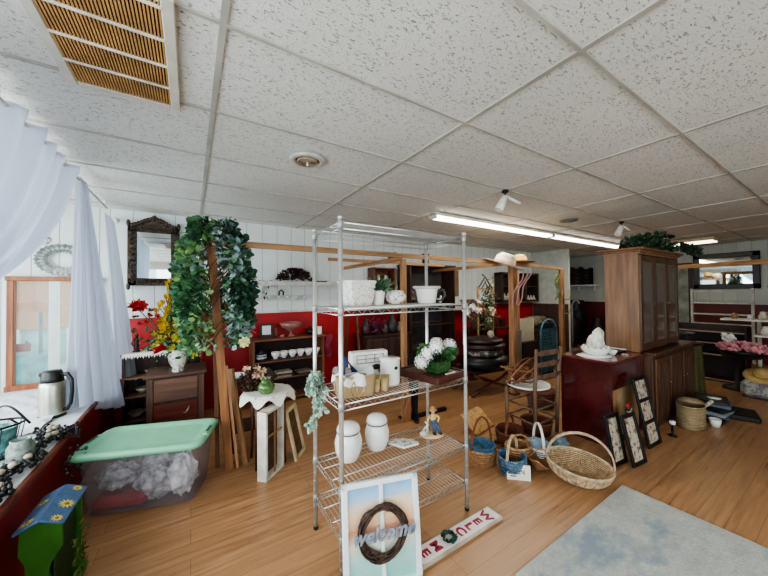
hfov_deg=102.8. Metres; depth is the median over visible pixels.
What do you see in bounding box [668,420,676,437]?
candle holder
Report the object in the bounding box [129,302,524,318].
trim
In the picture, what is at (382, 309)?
shelf
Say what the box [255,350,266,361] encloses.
pot
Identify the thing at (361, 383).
wicker basket
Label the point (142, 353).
lace runner
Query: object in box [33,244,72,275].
platter
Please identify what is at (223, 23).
ceiling grid
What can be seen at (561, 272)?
wooden post
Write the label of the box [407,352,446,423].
metal base
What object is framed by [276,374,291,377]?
book
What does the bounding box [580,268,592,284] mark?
wooden crate
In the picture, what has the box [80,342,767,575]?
floor
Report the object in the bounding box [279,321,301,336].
pedestal bowl
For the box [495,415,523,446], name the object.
basket
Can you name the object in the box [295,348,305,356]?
teacup
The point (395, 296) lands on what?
pumpkin
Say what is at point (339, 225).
wire shelf
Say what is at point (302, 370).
book
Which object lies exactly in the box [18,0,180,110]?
ceiling vent
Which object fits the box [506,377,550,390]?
tray
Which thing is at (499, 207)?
spotlight
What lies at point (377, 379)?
glass
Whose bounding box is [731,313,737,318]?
jar
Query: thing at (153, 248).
mirror glass
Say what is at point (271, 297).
peg rack
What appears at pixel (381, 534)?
art
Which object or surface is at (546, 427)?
basket
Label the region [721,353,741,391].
pedestal stand
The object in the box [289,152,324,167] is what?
ceiling vent
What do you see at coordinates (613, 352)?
cup
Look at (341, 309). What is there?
wire shelf
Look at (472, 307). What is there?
stand
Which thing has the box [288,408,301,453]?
picture
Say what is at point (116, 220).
holder
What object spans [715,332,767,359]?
flower basket
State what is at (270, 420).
shadow box
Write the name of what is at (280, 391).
lace doily
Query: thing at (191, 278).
ivy garland
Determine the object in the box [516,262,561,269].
rail
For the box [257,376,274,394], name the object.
pot
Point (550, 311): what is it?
wall
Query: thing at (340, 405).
wire shelf
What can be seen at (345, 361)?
folded napkin
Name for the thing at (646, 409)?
picture
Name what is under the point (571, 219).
ceiling vent
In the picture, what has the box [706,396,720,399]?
disc
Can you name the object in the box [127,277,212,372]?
flower vase
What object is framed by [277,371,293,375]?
book
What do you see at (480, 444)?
cloth
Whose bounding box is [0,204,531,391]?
wall
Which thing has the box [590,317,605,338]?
urn
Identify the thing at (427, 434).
figurine
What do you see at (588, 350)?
bowl
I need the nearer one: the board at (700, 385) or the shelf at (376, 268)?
the board at (700, 385)
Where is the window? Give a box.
[3,276,70,392]
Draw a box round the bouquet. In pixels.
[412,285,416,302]
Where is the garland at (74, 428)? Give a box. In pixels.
[62,421,87,477]
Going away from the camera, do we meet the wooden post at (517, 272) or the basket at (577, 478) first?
the basket at (577, 478)
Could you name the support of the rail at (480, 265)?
on the wooden post at (512, 272)
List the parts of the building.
shopfront post, shopfront post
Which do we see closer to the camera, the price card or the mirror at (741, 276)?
the price card
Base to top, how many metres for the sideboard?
0.770 m
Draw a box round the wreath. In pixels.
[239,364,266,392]
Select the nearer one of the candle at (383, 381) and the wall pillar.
the candle at (383, 381)
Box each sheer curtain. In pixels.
[0,85,79,279]
[66,176,124,410]
[104,212,137,379]
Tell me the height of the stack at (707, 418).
0.036 m
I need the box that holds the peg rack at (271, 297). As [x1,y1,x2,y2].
[255,295,306,300]
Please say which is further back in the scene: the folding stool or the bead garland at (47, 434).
the folding stool
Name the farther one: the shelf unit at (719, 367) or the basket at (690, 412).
the shelf unit at (719, 367)
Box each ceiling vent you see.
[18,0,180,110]
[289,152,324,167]
[559,218,577,222]
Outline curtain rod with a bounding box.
[0,96,107,208]
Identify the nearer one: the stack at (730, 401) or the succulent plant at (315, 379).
the succulent plant at (315, 379)
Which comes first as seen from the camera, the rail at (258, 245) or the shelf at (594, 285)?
the rail at (258, 245)
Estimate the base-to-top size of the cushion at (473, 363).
0.190 m
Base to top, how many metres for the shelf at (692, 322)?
0.030 m
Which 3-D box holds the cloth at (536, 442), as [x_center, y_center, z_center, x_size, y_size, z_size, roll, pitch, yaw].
[1.346,1.365,2.670,0.234,0.120,0.197,0,-1,-32]
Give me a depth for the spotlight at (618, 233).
4.21 m
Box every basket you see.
[0,405,31,460]
[331,364,375,398]
[468,416,496,467]
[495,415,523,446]
[498,434,526,476]
[504,434,532,465]
[520,413,553,437]
[526,422,552,458]
[528,446,549,470]
[545,431,615,489]
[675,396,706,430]
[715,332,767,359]
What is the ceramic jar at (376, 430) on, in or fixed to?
on the wire rack at (340, 308)
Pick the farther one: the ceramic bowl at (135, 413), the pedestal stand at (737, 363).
the pedestal stand at (737, 363)
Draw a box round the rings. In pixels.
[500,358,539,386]
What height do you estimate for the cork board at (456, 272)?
0.560 m
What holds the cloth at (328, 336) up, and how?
hanging from the bookcase at (298, 382)
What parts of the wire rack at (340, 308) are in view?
post, post, post, post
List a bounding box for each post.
[48,281,59,369]
[207,239,248,470]
[398,259,407,418]
[508,264,519,395]
[517,272,519,329]
[558,270,565,352]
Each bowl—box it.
[127,408,145,417]
[135,385,145,392]
[235,372,246,378]
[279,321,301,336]
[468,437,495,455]
[580,346,611,355]
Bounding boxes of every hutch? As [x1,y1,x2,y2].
[397,265,455,367]
[597,246,696,426]
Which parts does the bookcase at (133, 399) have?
panel, shelf, shelf, shelf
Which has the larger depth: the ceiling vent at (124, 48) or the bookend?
the bookend
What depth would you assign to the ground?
7.19 m
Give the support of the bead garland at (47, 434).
on the trim at (73, 415)
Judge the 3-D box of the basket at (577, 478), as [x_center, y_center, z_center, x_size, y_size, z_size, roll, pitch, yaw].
[1.478,1.273,2.323,0.453,0.391,0.341,-1,-1,22]
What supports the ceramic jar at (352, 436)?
on the wire rack at (340, 308)
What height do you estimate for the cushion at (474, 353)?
0.100 m
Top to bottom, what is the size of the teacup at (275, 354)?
0.101 m
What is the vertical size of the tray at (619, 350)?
0.026 m
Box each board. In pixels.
[400,364,463,385]
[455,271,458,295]
[518,330,521,376]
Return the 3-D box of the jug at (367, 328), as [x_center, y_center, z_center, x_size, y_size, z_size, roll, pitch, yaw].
[-0.279,0.595,4.718,0.156,0.247,0.156,0,-1,-32]
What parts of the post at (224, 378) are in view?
post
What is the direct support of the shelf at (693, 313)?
attached to the ladder rack at (692, 291)
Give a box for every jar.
[5,436,35,468]
[335,420,361,463]
[365,412,388,451]
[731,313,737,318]
[758,311,767,319]
[760,326,767,335]
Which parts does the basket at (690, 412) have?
lid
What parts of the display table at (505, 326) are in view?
leg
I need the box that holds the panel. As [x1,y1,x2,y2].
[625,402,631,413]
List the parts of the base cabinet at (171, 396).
leg, panel, drawer, leg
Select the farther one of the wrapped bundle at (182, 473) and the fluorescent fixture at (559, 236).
the fluorescent fixture at (559, 236)
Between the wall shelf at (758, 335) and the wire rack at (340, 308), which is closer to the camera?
the wire rack at (340, 308)
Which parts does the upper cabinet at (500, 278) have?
panel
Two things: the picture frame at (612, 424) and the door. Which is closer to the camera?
the picture frame at (612, 424)
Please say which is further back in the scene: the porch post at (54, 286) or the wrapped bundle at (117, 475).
the porch post at (54, 286)
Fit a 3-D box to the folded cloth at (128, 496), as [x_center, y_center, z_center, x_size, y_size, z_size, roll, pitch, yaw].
[-1.800,1.441,2.123,0.320,0.090,0.180,0,-1,-13]
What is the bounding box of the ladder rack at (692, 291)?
[690,288,755,363]
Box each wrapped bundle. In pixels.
[94,458,139,490]
[132,464,170,499]
[136,461,170,476]
[138,451,180,465]
[167,450,198,496]
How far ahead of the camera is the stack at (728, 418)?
3.32 m
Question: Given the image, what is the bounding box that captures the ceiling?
[0,0,767,257]
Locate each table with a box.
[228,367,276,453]
[244,396,285,470]
[462,325,508,361]
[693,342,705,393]
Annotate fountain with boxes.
[579,328,612,357]
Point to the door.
(685, 276)
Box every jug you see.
[361,318,370,334]
[381,321,387,332]
[387,315,396,332]
[396,321,399,331]
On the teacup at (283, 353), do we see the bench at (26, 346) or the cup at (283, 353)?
the cup at (283, 353)
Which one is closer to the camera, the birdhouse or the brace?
the birdhouse
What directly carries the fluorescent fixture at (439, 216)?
attached to the ceiling
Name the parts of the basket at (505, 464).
handle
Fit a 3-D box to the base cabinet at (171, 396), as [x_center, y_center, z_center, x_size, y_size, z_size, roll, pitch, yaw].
[-2.182,1.185,3.236,0.530,0.660,0.470,0,-1,-31]
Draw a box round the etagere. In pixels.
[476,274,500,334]
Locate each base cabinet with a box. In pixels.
[143,362,206,423]
[561,349,645,447]
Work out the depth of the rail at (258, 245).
3.21 m
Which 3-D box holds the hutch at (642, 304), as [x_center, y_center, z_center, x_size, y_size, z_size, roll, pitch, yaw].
[3.194,0.526,3.671,1.520,1.902,0.497,0,-1,-32]
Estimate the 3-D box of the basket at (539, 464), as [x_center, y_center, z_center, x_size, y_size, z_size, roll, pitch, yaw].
[1.268,1.374,2.469,0.230,0.166,0.208,0,-1,-11]
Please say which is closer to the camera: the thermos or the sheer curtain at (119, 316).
the thermos
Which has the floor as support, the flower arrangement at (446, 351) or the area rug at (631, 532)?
the area rug at (631, 532)
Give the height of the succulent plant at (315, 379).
0.384 m
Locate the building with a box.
[16,281,70,364]
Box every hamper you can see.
[337,280,376,305]
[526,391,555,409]
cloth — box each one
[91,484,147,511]
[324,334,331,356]
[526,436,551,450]
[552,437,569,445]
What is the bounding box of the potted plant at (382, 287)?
[367,276,393,304]
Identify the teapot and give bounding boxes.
[304,326,312,333]
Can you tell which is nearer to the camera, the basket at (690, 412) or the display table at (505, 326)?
the basket at (690, 412)
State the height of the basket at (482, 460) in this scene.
0.381 m
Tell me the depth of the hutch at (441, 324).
5.64 m
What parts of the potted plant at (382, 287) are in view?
pot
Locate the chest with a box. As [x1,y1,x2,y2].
[507,326,558,354]
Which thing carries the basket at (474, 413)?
on the floor
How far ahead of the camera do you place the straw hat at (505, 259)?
4.17 m
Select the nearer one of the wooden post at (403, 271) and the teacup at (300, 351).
the wooden post at (403, 271)
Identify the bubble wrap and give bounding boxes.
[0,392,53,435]
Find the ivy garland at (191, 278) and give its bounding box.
[167,214,260,355]
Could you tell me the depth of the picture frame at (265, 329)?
4.12 m
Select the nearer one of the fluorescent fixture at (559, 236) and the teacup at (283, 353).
the teacup at (283, 353)
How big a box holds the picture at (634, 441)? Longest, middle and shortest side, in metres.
0.340 x 0.160 x 0.004 m
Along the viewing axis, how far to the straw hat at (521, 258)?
4.59 m
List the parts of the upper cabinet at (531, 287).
panel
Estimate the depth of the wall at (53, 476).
1.78 m
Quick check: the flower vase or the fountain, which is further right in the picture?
the fountain
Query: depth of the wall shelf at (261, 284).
4.25 m
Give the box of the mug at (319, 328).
[317,326,321,333]
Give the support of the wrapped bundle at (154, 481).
in the storage bin
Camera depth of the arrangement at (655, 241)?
3.49 m
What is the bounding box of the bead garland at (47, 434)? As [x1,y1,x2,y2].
[0,424,69,502]
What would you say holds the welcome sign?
on the floor
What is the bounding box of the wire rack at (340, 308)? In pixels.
[312,215,468,575]
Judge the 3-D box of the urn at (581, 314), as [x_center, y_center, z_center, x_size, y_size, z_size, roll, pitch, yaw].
[5.302,0.934,8.466,0.544,1.190,0.544,0,-1,-32]
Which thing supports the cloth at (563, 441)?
in the basket at (577, 478)
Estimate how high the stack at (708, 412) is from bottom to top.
0.036 m
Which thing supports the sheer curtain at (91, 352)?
hanging from the curtain rod
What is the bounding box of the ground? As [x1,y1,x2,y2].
[59,364,66,378]
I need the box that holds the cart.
[16,300,69,383]
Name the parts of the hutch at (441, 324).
panel, cornice, panel, panel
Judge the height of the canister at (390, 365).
0.160 m
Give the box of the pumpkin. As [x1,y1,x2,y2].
[386,286,405,303]
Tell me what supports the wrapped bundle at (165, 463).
in the storage bin
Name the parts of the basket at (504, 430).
handle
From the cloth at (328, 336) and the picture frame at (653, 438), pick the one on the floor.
the picture frame at (653, 438)
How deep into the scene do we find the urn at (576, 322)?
7.88 m
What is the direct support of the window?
in the wall at (268, 263)
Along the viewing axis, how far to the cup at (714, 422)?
3.23 m
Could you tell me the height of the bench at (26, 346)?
0.851 m
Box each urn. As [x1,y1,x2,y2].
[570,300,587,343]
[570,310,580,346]
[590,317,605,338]
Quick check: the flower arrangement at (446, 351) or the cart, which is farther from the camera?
the cart
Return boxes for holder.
[112,217,119,222]
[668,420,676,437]
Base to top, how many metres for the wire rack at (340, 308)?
1.850 m
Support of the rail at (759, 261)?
on the wooden post
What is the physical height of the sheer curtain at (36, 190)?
1.190 m
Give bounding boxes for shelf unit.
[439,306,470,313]
[679,322,750,382]
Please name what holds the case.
on the floor
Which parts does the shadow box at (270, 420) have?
panel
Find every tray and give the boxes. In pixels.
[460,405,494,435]
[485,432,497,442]
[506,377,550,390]
[610,347,625,353]
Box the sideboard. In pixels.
[352,331,411,379]
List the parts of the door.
panel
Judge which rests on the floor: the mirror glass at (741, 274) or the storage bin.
the storage bin
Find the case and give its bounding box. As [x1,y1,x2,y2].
[730,406,761,423]
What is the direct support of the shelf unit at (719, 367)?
on the floor
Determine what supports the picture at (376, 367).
attached to the box at (371, 357)
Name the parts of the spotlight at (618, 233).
lamp shade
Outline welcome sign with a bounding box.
[421,506,502,570]
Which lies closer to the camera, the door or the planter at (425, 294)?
the planter at (425, 294)
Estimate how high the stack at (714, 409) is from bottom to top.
0.036 m
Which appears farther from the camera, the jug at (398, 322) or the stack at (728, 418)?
the jug at (398, 322)
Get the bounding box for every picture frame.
[259,323,272,335]
[286,402,305,461]
[603,412,627,466]
[619,412,647,467]
[631,375,661,448]
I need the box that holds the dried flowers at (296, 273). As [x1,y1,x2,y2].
[276,267,312,280]
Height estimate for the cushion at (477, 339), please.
0.070 m
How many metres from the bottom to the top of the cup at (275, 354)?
0.090 m
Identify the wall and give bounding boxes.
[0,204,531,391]
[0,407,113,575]
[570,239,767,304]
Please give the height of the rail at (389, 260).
0.050 m
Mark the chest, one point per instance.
(535, 328)
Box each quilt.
[460,299,479,321]
[524,316,547,327]
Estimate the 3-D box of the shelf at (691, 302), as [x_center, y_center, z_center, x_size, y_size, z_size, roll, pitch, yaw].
[6.837,0.304,6.218,0.120,0.030,0.840,0,-1,-32]
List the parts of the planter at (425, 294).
handle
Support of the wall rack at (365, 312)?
attached to the wall at (268, 263)
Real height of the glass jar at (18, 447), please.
0.140 m
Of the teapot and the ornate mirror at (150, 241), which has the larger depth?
the teapot
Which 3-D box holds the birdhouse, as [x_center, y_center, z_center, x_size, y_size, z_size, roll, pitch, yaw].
[-1.591,1.262,1.499,0.224,0.447,0.308,0,-1,-29]
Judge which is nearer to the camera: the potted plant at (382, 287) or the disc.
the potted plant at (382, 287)
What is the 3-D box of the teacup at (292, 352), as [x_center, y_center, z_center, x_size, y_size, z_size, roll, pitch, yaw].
[-1.250,0.899,4.184,0.154,0.101,0.157,0,-1,-28]
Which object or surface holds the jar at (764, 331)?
on the wall shelf at (758, 335)
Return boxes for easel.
[343,311,359,359]
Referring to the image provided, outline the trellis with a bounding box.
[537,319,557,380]
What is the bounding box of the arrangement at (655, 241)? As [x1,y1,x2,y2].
[618,230,703,257]
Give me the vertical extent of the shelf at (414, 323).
0.025 m
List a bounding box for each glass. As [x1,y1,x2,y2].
[137,232,170,277]
[374,377,379,391]
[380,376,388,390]
[381,374,389,387]
[699,256,752,283]
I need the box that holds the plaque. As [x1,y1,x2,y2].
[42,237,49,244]
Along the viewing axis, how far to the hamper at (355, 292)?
1.82 m
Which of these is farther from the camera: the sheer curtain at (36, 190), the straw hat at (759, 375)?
the straw hat at (759, 375)
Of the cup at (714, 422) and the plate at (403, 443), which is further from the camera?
the cup at (714, 422)
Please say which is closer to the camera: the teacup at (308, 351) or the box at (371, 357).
the box at (371, 357)
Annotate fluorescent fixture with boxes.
[430,212,552,237]
[550,233,619,248]
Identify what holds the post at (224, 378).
on the floor
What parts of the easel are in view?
leg, leg, leg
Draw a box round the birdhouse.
[11,484,91,575]
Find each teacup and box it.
[269,351,281,359]
[278,350,289,358]
[287,349,297,357]
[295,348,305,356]
[303,348,312,355]
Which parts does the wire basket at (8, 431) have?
handle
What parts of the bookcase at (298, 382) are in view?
panel, panel, shelf, shelf, shelf, panel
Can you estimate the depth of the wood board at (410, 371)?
1.99 m
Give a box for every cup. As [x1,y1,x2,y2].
[271,351,279,358]
[280,350,287,357]
[608,350,616,355]
[708,417,721,427]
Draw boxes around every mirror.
[126,215,180,289]
[693,250,760,288]
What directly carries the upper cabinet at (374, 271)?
attached to the wall at (268, 263)
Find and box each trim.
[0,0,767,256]
[0,389,91,505]
[0,401,97,519]
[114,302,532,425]
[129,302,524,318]
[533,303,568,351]
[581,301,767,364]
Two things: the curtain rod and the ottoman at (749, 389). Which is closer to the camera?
the curtain rod
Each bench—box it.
[16,341,30,351]
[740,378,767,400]
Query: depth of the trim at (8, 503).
1.64 m
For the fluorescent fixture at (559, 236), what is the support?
attached to the ceiling
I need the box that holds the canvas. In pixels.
[520,318,538,365]
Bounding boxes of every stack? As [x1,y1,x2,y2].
[694,392,728,406]
[706,406,737,413]
[706,410,733,418]
[706,414,730,420]
[706,417,726,424]
[709,400,732,409]
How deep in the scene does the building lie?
7.28 m
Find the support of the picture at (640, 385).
attached to the picture frame at (653, 438)
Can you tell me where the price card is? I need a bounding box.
[507,465,530,480]
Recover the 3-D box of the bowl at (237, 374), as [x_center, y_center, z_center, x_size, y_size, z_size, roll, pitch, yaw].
[-1.368,0.821,2.845,0.180,0.035,0.180,0,-1,-32]
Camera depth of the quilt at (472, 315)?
6.42 m
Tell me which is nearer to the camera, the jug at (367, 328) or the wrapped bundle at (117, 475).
the wrapped bundle at (117, 475)
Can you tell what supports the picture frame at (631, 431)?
on the floor
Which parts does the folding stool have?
leg, seat, leg, leg, leg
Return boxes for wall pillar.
[532,249,570,351]
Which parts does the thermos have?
lid, handle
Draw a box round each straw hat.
[484,252,531,304]
[514,254,535,262]
[742,367,767,384]
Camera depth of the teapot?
4.36 m
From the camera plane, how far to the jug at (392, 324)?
4.91 m
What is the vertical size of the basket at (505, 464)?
0.291 m
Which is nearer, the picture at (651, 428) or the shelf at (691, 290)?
the picture at (651, 428)
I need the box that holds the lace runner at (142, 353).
[121,346,200,359]
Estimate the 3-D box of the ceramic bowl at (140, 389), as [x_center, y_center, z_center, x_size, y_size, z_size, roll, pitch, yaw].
[-2.664,1.121,3.382,0.140,0.050,0.140,0,-1,-32]
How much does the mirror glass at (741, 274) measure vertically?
0.560 m
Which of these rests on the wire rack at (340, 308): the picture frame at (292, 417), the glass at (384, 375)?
the glass at (384, 375)
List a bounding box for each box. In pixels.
[257,402,283,482]
[348,348,387,374]
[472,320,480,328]
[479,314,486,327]
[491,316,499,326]
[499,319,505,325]
[679,331,695,340]
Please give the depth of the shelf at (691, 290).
6.13 m
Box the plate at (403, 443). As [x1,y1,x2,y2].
[389,438,418,448]
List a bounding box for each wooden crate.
[570,267,582,284]
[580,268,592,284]
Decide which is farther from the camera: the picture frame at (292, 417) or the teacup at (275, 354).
the teacup at (275, 354)
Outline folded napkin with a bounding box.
[338,354,357,374]
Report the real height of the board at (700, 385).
0.700 m
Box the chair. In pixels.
[505,346,561,436]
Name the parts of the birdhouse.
panel, panel, panel, moss trim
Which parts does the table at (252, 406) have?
leg, leg, leg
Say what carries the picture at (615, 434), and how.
attached to the picture frame at (612, 424)
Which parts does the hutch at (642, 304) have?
panel, cornice, glass door, pane, glass door, pane, door, raised panel, waist moulding, pane, glass door, door, raised panel, door, raised panel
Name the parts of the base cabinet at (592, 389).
panel, panel, panel, panel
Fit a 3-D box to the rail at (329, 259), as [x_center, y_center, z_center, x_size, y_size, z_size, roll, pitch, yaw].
[0.129,-0.358,4.344,1.950,0.040,0.030,0,-1,-32]
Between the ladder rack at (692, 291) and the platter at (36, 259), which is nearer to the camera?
the platter at (36, 259)
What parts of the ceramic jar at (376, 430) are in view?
lid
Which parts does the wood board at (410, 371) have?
panel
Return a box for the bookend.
[274,328,279,336]
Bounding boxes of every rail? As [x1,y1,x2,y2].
[222,241,498,263]
[328,258,444,266]
[344,257,401,269]
[432,264,502,271]
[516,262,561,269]
[678,259,767,268]
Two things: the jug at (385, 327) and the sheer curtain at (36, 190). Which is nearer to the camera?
the sheer curtain at (36, 190)
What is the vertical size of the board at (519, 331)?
0.840 m
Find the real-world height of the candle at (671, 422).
0.035 m
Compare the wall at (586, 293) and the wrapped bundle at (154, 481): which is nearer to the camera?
the wrapped bundle at (154, 481)
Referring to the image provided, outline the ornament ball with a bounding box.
[487,330,493,336]
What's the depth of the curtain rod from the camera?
2.12 m
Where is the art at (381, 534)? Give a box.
[341,471,422,575]
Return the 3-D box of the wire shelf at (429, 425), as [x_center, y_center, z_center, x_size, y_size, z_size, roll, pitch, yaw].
[0.062,1.063,1.963,0.903,0.039,0.396,0,-1,-32]
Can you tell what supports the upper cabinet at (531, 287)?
attached to the wall at (268, 263)
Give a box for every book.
[258,335,273,337]
[274,368,291,373]
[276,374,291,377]
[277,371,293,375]
[294,367,311,372]
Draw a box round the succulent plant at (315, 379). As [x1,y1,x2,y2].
[303,369,329,433]
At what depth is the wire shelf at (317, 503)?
2.00 m
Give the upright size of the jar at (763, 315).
0.121 m
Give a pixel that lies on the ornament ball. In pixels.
(490, 333)
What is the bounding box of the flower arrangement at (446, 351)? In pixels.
[414,337,459,373]
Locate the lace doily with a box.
[238,383,295,409]
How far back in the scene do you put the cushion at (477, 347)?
4.30 m
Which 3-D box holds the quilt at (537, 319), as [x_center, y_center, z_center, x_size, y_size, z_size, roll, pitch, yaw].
[3.372,0.751,6.839,0.600,0.260,0.260,0,-1,-32]
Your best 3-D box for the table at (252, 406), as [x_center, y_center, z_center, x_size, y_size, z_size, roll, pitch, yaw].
[-1.012,1.197,2.673,0.400,0.600,0.400,0,-1,-32]
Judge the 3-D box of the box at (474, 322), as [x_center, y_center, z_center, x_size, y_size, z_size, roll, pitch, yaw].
[1.796,0.706,5.965,0.130,0.160,0.130,0,-1,-44]
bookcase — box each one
[120,346,201,425]
[249,333,325,408]
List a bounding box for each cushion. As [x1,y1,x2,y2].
[459,354,507,370]
[461,342,505,350]
[467,335,502,344]
[467,349,502,356]
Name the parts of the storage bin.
handle, handle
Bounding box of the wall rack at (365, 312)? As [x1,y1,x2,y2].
[358,299,384,313]
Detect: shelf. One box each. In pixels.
[230,416,254,433]
[257,281,337,293]
[315,222,461,249]
[315,303,462,315]
[316,424,464,495]
[316,454,464,539]
[317,376,463,410]
[375,267,393,269]
[376,309,393,311]
[412,321,453,326]
[570,284,601,290]
[691,290,751,291]
[691,302,752,303]
[692,312,752,315]
[692,322,752,326]
[720,317,767,366]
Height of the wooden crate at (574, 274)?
0.500 m
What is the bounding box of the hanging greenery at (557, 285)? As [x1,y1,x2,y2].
[554,270,560,300]
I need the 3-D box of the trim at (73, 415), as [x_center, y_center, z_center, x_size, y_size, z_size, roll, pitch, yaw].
[-1.650,0.975,0.123,1.240,0.060,6.980,0,-1,-32]
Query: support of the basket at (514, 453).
on the floor
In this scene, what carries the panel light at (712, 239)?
attached to the ceiling
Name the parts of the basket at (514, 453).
handle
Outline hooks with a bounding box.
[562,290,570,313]
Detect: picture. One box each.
[262,325,270,334]
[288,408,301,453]
[372,364,379,371]
[608,417,623,461]
[624,416,642,462]
[635,379,647,399]
[640,400,652,420]
[646,422,658,443]
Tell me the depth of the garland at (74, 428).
1.97 m
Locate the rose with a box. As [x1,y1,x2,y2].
[238,336,249,347]
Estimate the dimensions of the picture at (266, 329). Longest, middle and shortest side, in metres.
0.120 x 0.110 x 0.004 m
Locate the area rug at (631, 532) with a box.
[516,485,767,575]
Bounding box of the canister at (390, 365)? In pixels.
[379,356,399,385]
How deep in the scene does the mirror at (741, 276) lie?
6.31 m
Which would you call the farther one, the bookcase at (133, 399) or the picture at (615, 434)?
the bookcase at (133, 399)
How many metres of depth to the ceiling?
1.67 m
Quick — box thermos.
[37,369,73,418]
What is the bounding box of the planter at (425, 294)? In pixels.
[413,286,446,303]
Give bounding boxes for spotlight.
[494,189,520,211]
[614,221,630,236]
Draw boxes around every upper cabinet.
[368,267,395,311]
[494,272,507,302]
[519,273,538,301]
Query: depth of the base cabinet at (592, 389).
2.98 m
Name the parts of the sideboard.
door, door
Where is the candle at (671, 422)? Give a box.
[669,420,675,424]
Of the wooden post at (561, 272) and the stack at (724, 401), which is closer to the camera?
the stack at (724, 401)
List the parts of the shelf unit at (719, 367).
shelf, shelf, shelf, shelf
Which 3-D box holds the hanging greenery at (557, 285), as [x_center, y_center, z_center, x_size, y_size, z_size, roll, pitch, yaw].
[3.052,-0.050,5.381,0.113,0.561,0.090,0,-1,-32]
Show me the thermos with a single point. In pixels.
(52, 384)
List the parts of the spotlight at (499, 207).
lamp shade, arm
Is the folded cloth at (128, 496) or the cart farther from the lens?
the cart
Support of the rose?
attached to the ivy garland at (191, 278)
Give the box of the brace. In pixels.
[401,394,410,422]
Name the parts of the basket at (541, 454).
handle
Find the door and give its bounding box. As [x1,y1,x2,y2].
[678,263,692,322]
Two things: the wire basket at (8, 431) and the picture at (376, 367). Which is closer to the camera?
the wire basket at (8, 431)
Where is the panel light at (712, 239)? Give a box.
[670,236,719,245]
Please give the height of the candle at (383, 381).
0.075 m
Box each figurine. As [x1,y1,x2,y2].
[131,333,142,351]
[420,406,443,438]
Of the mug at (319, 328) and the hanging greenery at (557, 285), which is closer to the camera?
the mug at (319, 328)
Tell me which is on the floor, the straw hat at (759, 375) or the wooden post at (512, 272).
the wooden post at (512, 272)
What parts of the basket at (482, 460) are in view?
handle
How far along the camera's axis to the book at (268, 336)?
3.97 m
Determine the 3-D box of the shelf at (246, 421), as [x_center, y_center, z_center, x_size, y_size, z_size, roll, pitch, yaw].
[-1.299,1.324,2.997,0.360,0.015,0.300,0,-1,-32]
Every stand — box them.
[462,297,482,380]
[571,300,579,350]
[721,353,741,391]
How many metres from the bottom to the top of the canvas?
0.905 m
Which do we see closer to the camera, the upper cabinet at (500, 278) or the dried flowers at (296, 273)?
the dried flowers at (296, 273)
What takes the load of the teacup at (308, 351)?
on the bookcase at (298, 382)
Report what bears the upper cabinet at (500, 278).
attached to the wall at (268, 263)
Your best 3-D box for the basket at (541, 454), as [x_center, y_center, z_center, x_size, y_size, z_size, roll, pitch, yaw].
[1.345,1.324,2.666,0.215,0.302,0.255,-1,-1,10]
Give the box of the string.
[705,400,713,407]
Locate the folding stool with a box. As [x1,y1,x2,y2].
[452,365,509,397]
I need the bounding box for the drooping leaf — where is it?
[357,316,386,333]
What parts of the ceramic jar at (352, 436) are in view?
lid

